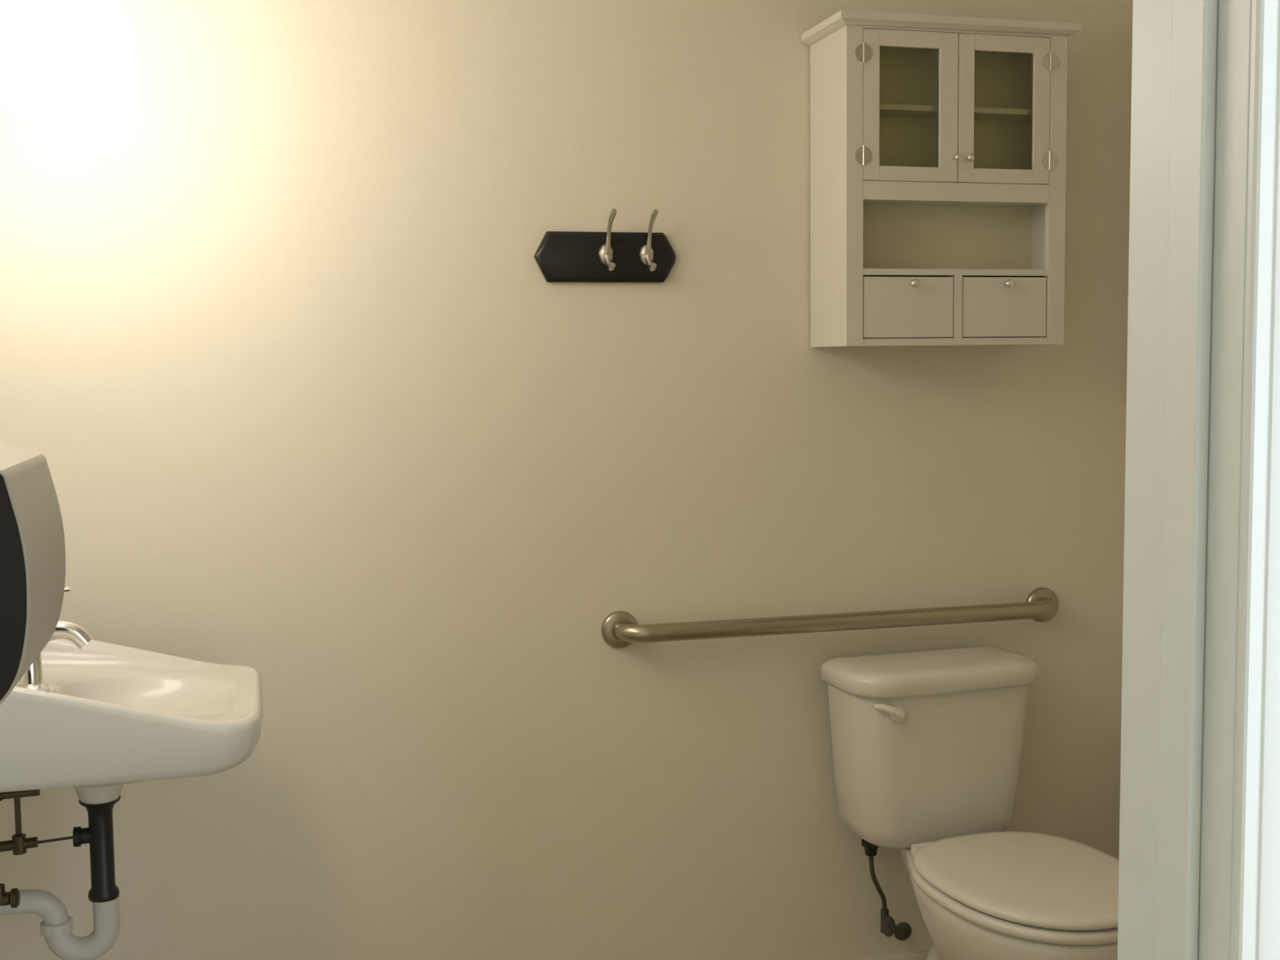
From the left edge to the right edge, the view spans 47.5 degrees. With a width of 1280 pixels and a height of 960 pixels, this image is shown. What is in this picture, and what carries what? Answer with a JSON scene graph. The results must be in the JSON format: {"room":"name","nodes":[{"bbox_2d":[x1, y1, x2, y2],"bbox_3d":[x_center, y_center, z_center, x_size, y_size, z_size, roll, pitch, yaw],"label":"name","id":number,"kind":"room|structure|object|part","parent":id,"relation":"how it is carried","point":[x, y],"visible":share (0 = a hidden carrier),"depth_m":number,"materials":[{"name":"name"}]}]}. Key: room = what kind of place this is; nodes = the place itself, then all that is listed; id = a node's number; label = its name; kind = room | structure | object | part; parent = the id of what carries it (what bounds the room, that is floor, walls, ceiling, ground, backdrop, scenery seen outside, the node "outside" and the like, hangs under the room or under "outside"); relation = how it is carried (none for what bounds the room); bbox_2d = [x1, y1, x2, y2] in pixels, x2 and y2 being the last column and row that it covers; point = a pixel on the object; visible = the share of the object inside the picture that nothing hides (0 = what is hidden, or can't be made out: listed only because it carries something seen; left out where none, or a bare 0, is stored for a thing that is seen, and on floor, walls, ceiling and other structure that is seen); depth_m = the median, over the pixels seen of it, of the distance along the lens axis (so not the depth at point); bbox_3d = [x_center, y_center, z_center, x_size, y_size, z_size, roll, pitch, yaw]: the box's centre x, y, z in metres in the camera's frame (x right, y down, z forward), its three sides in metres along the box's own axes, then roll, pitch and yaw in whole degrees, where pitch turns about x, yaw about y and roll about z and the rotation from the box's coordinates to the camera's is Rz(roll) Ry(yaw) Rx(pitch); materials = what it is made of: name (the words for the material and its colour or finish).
{"room":"public restroom","nodes":[
{"label":"public restroom","id":0,"kind":"room"},
{"bbox_2d":[0,0,1133,959],"bbox_3d":[-0.059,-0.105,2.891,2.567,2.620,0.120,-2,5,-15],"label":"wall","id":1,"kind":"structure","parent":0,"point":[299,379],"depth_m":2.79,"materials":[{"name":"paint"}]},
{"bbox_2d":[533,208,675,282],"bbox_3d":[-0.057,-0.445,2.760,0.280,0.133,0.081,-2,5,-15],"label":"coat rack","id":2,"kind":"object","parent":1,"relation":"attached to","point":[609,256],"visible":1,"depth_m":2.78,"materials":[{"name":"black wood"}]},
{"bbox_2d":[600,586,1058,648],"bbox_3d":[0.418,0.283,2.946,1.002,0.075,0.076,-2,5,-15],"label":"grab bar","id":3,"kind":"object","parent":1,"relation":"attached to","point":[620,629],"visible":1,"depth_m":2.90,"materials":[{"name":"silver metal"}]},
{"bbox_2d":[861,839,911,940],"bbox_3d":[0.517,0.849,2.986,0.054,0.266,0.204,3,6,35],"label":"supply hose","id":4,"kind":"object","parent":1,"relation":"attached to","point":[902,931],"visible":1,"depth_m":2.94,"materials":[{"name":"black plastic"}]},
{"bbox_3d":[0.503,0.903,2.949,0.026,0.043,0.020,-1,5,-6],"label":"valve handle","id":5,"kind":"part","parent":4,"relation":"part of","materials":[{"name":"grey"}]},
{"bbox_2d":[855,951,928,959],"bbox_3d":[-0.030,1.065,2.922,2.327,0.083,0.013,-2,5,-15],"label":"baseboard","id":6,"kind":"structure","parent":1,"relation":"attached to","point":[922,955],"depth_m":3.07,"materials":[{"name":"beige paint"}]},
{"bbox_2d":[801,8,1081,347],"bbox_3d":[0.587,-0.573,2.850,0.495,0.617,0.209,-2,5,-15],"label":"upper cabinet","id":7,"kind":"object","parent":1,"relation":"attached to","point":[938,142],"visible":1,"depth_m":2.81,"materials":[{"name":"white paint"}]},
{"bbox_3d":[0.500,-0.333,2.813,0.186,0.115,0.096,-2,5,-15],"label":"drawer","id":8,"kind":"part","parent":7,"relation":"part of","materials":[{"name":"white paint"}]},
{"bbox_3d":[0.509,-0.704,2.741,0.192,0.279,0.014,-2,5,-15],"label":"door","id":9,"kind":"part","parent":7,"relation":"part of","materials":[{"name":"white paint"}]},
{"bbox_3d":[0.519,-0.372,2.753,0.017,0.017,0.023,-2,5,-15],"label":"knob","id":10,"kind":"part","parent":7,"relation":"part of","materials":[{"name":"silver metal"}]},
{"bbox_3d":[0.583,-0.869,2.829,0.495,0.024,0.203,-2,5,-15],"label":"crown","id":11,"kind":"part","parent":7,"relation":"part of","materials":[{"name":"white paint"}]},
{"bbox_3d":[0.581,-0.565,2.876,0.431,0.565,0.005,-2,5,-15],"label":"panel","id":12,"kind":"part","parent":7,"relation":"part of","materials":[{"name":"beige wood"}]},
{"bbox_2d":[879,103,1031,122],"bbox_3d":[0.590,-0.713,2.821,0.431,0.011,0.082,-2,5,-15],"label":"shelf","id":13,"kind":"object","parent":7,"relation":"attached to","point":[888,113],"depth_m":2.82,"materials":[{"name":"white paint"}]},
{"bbox_3d":[0.600,-0.611,2.754,0.015,0.015,0.023,-2,5,-15],"label":"knob","id":14,"kind":"part","parent":7,"relation":"part of","materials":[{"name":"silver metal"}]},
{"bbox_3d":[0.626,-0.612,2.760,0.015,0.015,0.023,-2,5,-15],"label":"knob","id":15,"kind":"part","parent":7,"relation":"part of","materials":[{"name":"silver metal"}]},
{"bbox_3d":[0.697,-0.710,2.791,0.193,0.279,0.014,-2,5,-15],"label":"door","id":16,"kind":"part","parent":7,"relation":"part of","materials":[{"name":"white paint"}]},
{"bbox_3d":[0.696,-0.339,2.864,0.179,0.115,0.096,-2,5,-15],"label":"drawer","id":17,"kind":"part","parent":7,"relation":"part of","materials":[{"name":"white paint"}]},
{"bbox_3d":[0.711,-0.378,2.803,0.017,0.017,0.023,-2,5,-15],"label":"knob","id":18,"kind":"part","parent":7,"relation":"part of","materials":[{"name":"silver metal"}]},
{"bbox_3d":[0.242,1.357,0.430,5.800,0.100,5.000,-2,5,-15],"label":"floor","id":19,"kind":"structure","parent":0,"visible":0},
{"bbox_2d":[820,644,1119,959],"bbox_3d":[0.653,0.744,2.708,0.430,0.741,0.710,-2,5,-15],"label":"toilet","id":20,"kind":"object","parent":19,"relation":"on","point":[927,744],"visible":0.91,"depth_m":2.81,"materials":[{"name":"white ceramic"}]},
{"bbox_3d":[0.480,0.446,2.780,0.063,0.038,0.027,-1,5,-5],"label":"flush lever","id":21,"kind":"part","parent":20,"relation":"part of","materials":[{"name":"white plastic"}]},
{"bbox_3d":[0.591,0.563,2.925,0.392,0.319,0.187,-2,5,-19],"label":"tank","id":22,"kind":"part","parent":20,"relation":"part of","materials":[{"name":"white ceramic"}]},
{"bbox_3d":[0.590,0.381,2.907,0.420,0.047,0.213,-2,5,-19],"label":"tank lid","id":23,"kind":"part","parent":20,"relation":"part of","materials":[{"name":"white ceramic"}]},
{"bbox_3d":[0.687,0.927,2.695,0.356,0.379,0.627,-2,5,-15],"label":"bowl","id":24,"kind":"part","parent":20,"relation":"part of","materials":[{"name":"white ceramic"}]},
{"bbox_3d":[0.707,0.732,2.596,0.382,0.020,0.469,-2,5,-15],"label":"seat","id":25,"kind":"part","parent":20,"relation":"part of","materials":[{"name":"white plastic"}]},
{"bbox_3d":[0.707,0.706,2.594,0.376,0.024,0.463,-2,5,-15],"label":"seat lid","id":26,"kind":"part","parent":20,"relation":"part of","materials":[{"name":"white plastic"}]},
{"bbox_3d":[0.063,0.052,0.951,5.800,2.620,0.133,-2,5,-15],"label":"wall","id":27,"kind":"structure","parent":0,"visible":0},
{"bbox_2d":[1117,0,1279,959],"bbox_3d":[-0.043,0.215,0.935,1.012,2.100,0.161,-2,5,-15],"label":"door frame","id":28,"kind":"structure","parent":27,"relation":"in","point":[1199,877],"depth_m":1.00,"materials":[{"name":"paint"}]},
{"bbox_3d":[0.431,0.206,0.985,0.057,2.100,0.012,-2,5,-15],"label":"casing","id":29,"kind":"part","parent":28,"relation":"part of","materials":[{"name":"white wood"}]},
{"bbox_3d":[-1.000,0.006,1.662,0.120,2.620,1.787,-2,5,-15],"label":"wall","id":30,"kind":"structure","parent":0,"visible":0},
{"bbox_2d":[0,789,39,907],"bbox_3d":[-0.967,0.542,2.147,0.155,0.212,0.048,-2,5,-15],"label":"supply valve","id":31,"kind":"object","parent":30,"relation":"attached to","point":[12,898],"visible":0.95,"depth_m":2.15,"materials":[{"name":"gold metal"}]},
{"bbox_3d":[-0.931,0.622,2.163,0.013,0.029,0.029,-2,5,-15],"label":"valve handle","id":32,"kind":"part","parent":31,"relation":"part of","materials":[{"name":"gold metal"}]},
{"bbox_2d":[0,442,65,704],"bbox_3d":[-0.782,0.088,1.585,0.256,0.367,0.297,-2,5,-15],"label":"paper towel dispenser","id":33,"kind":"object","parent":30,"relation":"attached to","point":[33,544],"visible":1,"depth_m":1.52,"materials":[{"name":"beige plastic"}]},
{"bbox_3d":[-0.746,0.098,1.443,0.254,0.359,0.004,-2,5,-15],"label":"panel","id":34,"kind":"part","parent":33,"relation":"part of","materials":[{"name":"black plastic"}]},
{"bbox_2d":[0,639,262,792],"bbox_3d":[-0.835,0.358,2.261,0.478,0.201,0.440,-2,5,-15],"label":"sink","id":35,"kind":"object","parent":30,"relation":"attached to","point":[110,714],"visible":0.99,"depth_m":2.09,"materials":[{"name":"white ceramic"}]},
{"bbox_2d":[15,586,93,691],"bbox_3d":[-0.904,0.243,2.234,0.118,0.158,0.052,-2,5,-15],"label":"faucet","id":36,"kind":"object","parent":35,"relation":"on","point":[73,632],"visible":0.48,"depth_m":2.23,"materials":[{"name":"silver metal"}]},
{"bbox_3d":[-0.909,0.198,2.229,0.069,0.067,0.013,-2,5,-15],"label":"lever","id":37,"kind":"part","parent":36,"relation":"part of","materials":[{"name":"silver metal"}]},
{"bbox_3d":[-0.897,0.240,2.235,0.103,0.050,0.032,-2,5,-15],"label":"spout","id":38,"kind":"part","parent":36,"relation":"part of","materials":[{"name":"silver metal"}]},
{"bbox_2d":[0,784,123,959],"bbox_3d":[-0.932,0.593,2.254,0.273,0.332,0.088,-2,5,-15],"label":"sink drain","id":39,"kind":"object","parent":35,"relation":"attached to","point":[56,926],"visible":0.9,"depth_m":2.26,"materials":[{"name":"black plastic"}]},
{"bbox_3d":[-0.976,0.665,2.248,0.170,0.059,0.036,-2,5,-15],"label":"trap arm","id":40,"kind":"part","parent":39,"relation":"part of","materials":[{"name":"grey plastic"}]},
{"bbox_3d":[-0.917,0.560,2.255,0.083,0.009,0.004,-2,5,-15],"label":"lift rod","id":41,"kind":"part","parent":39,"relation":"part of","materials":[{"name":"gold metal"}]}
]}

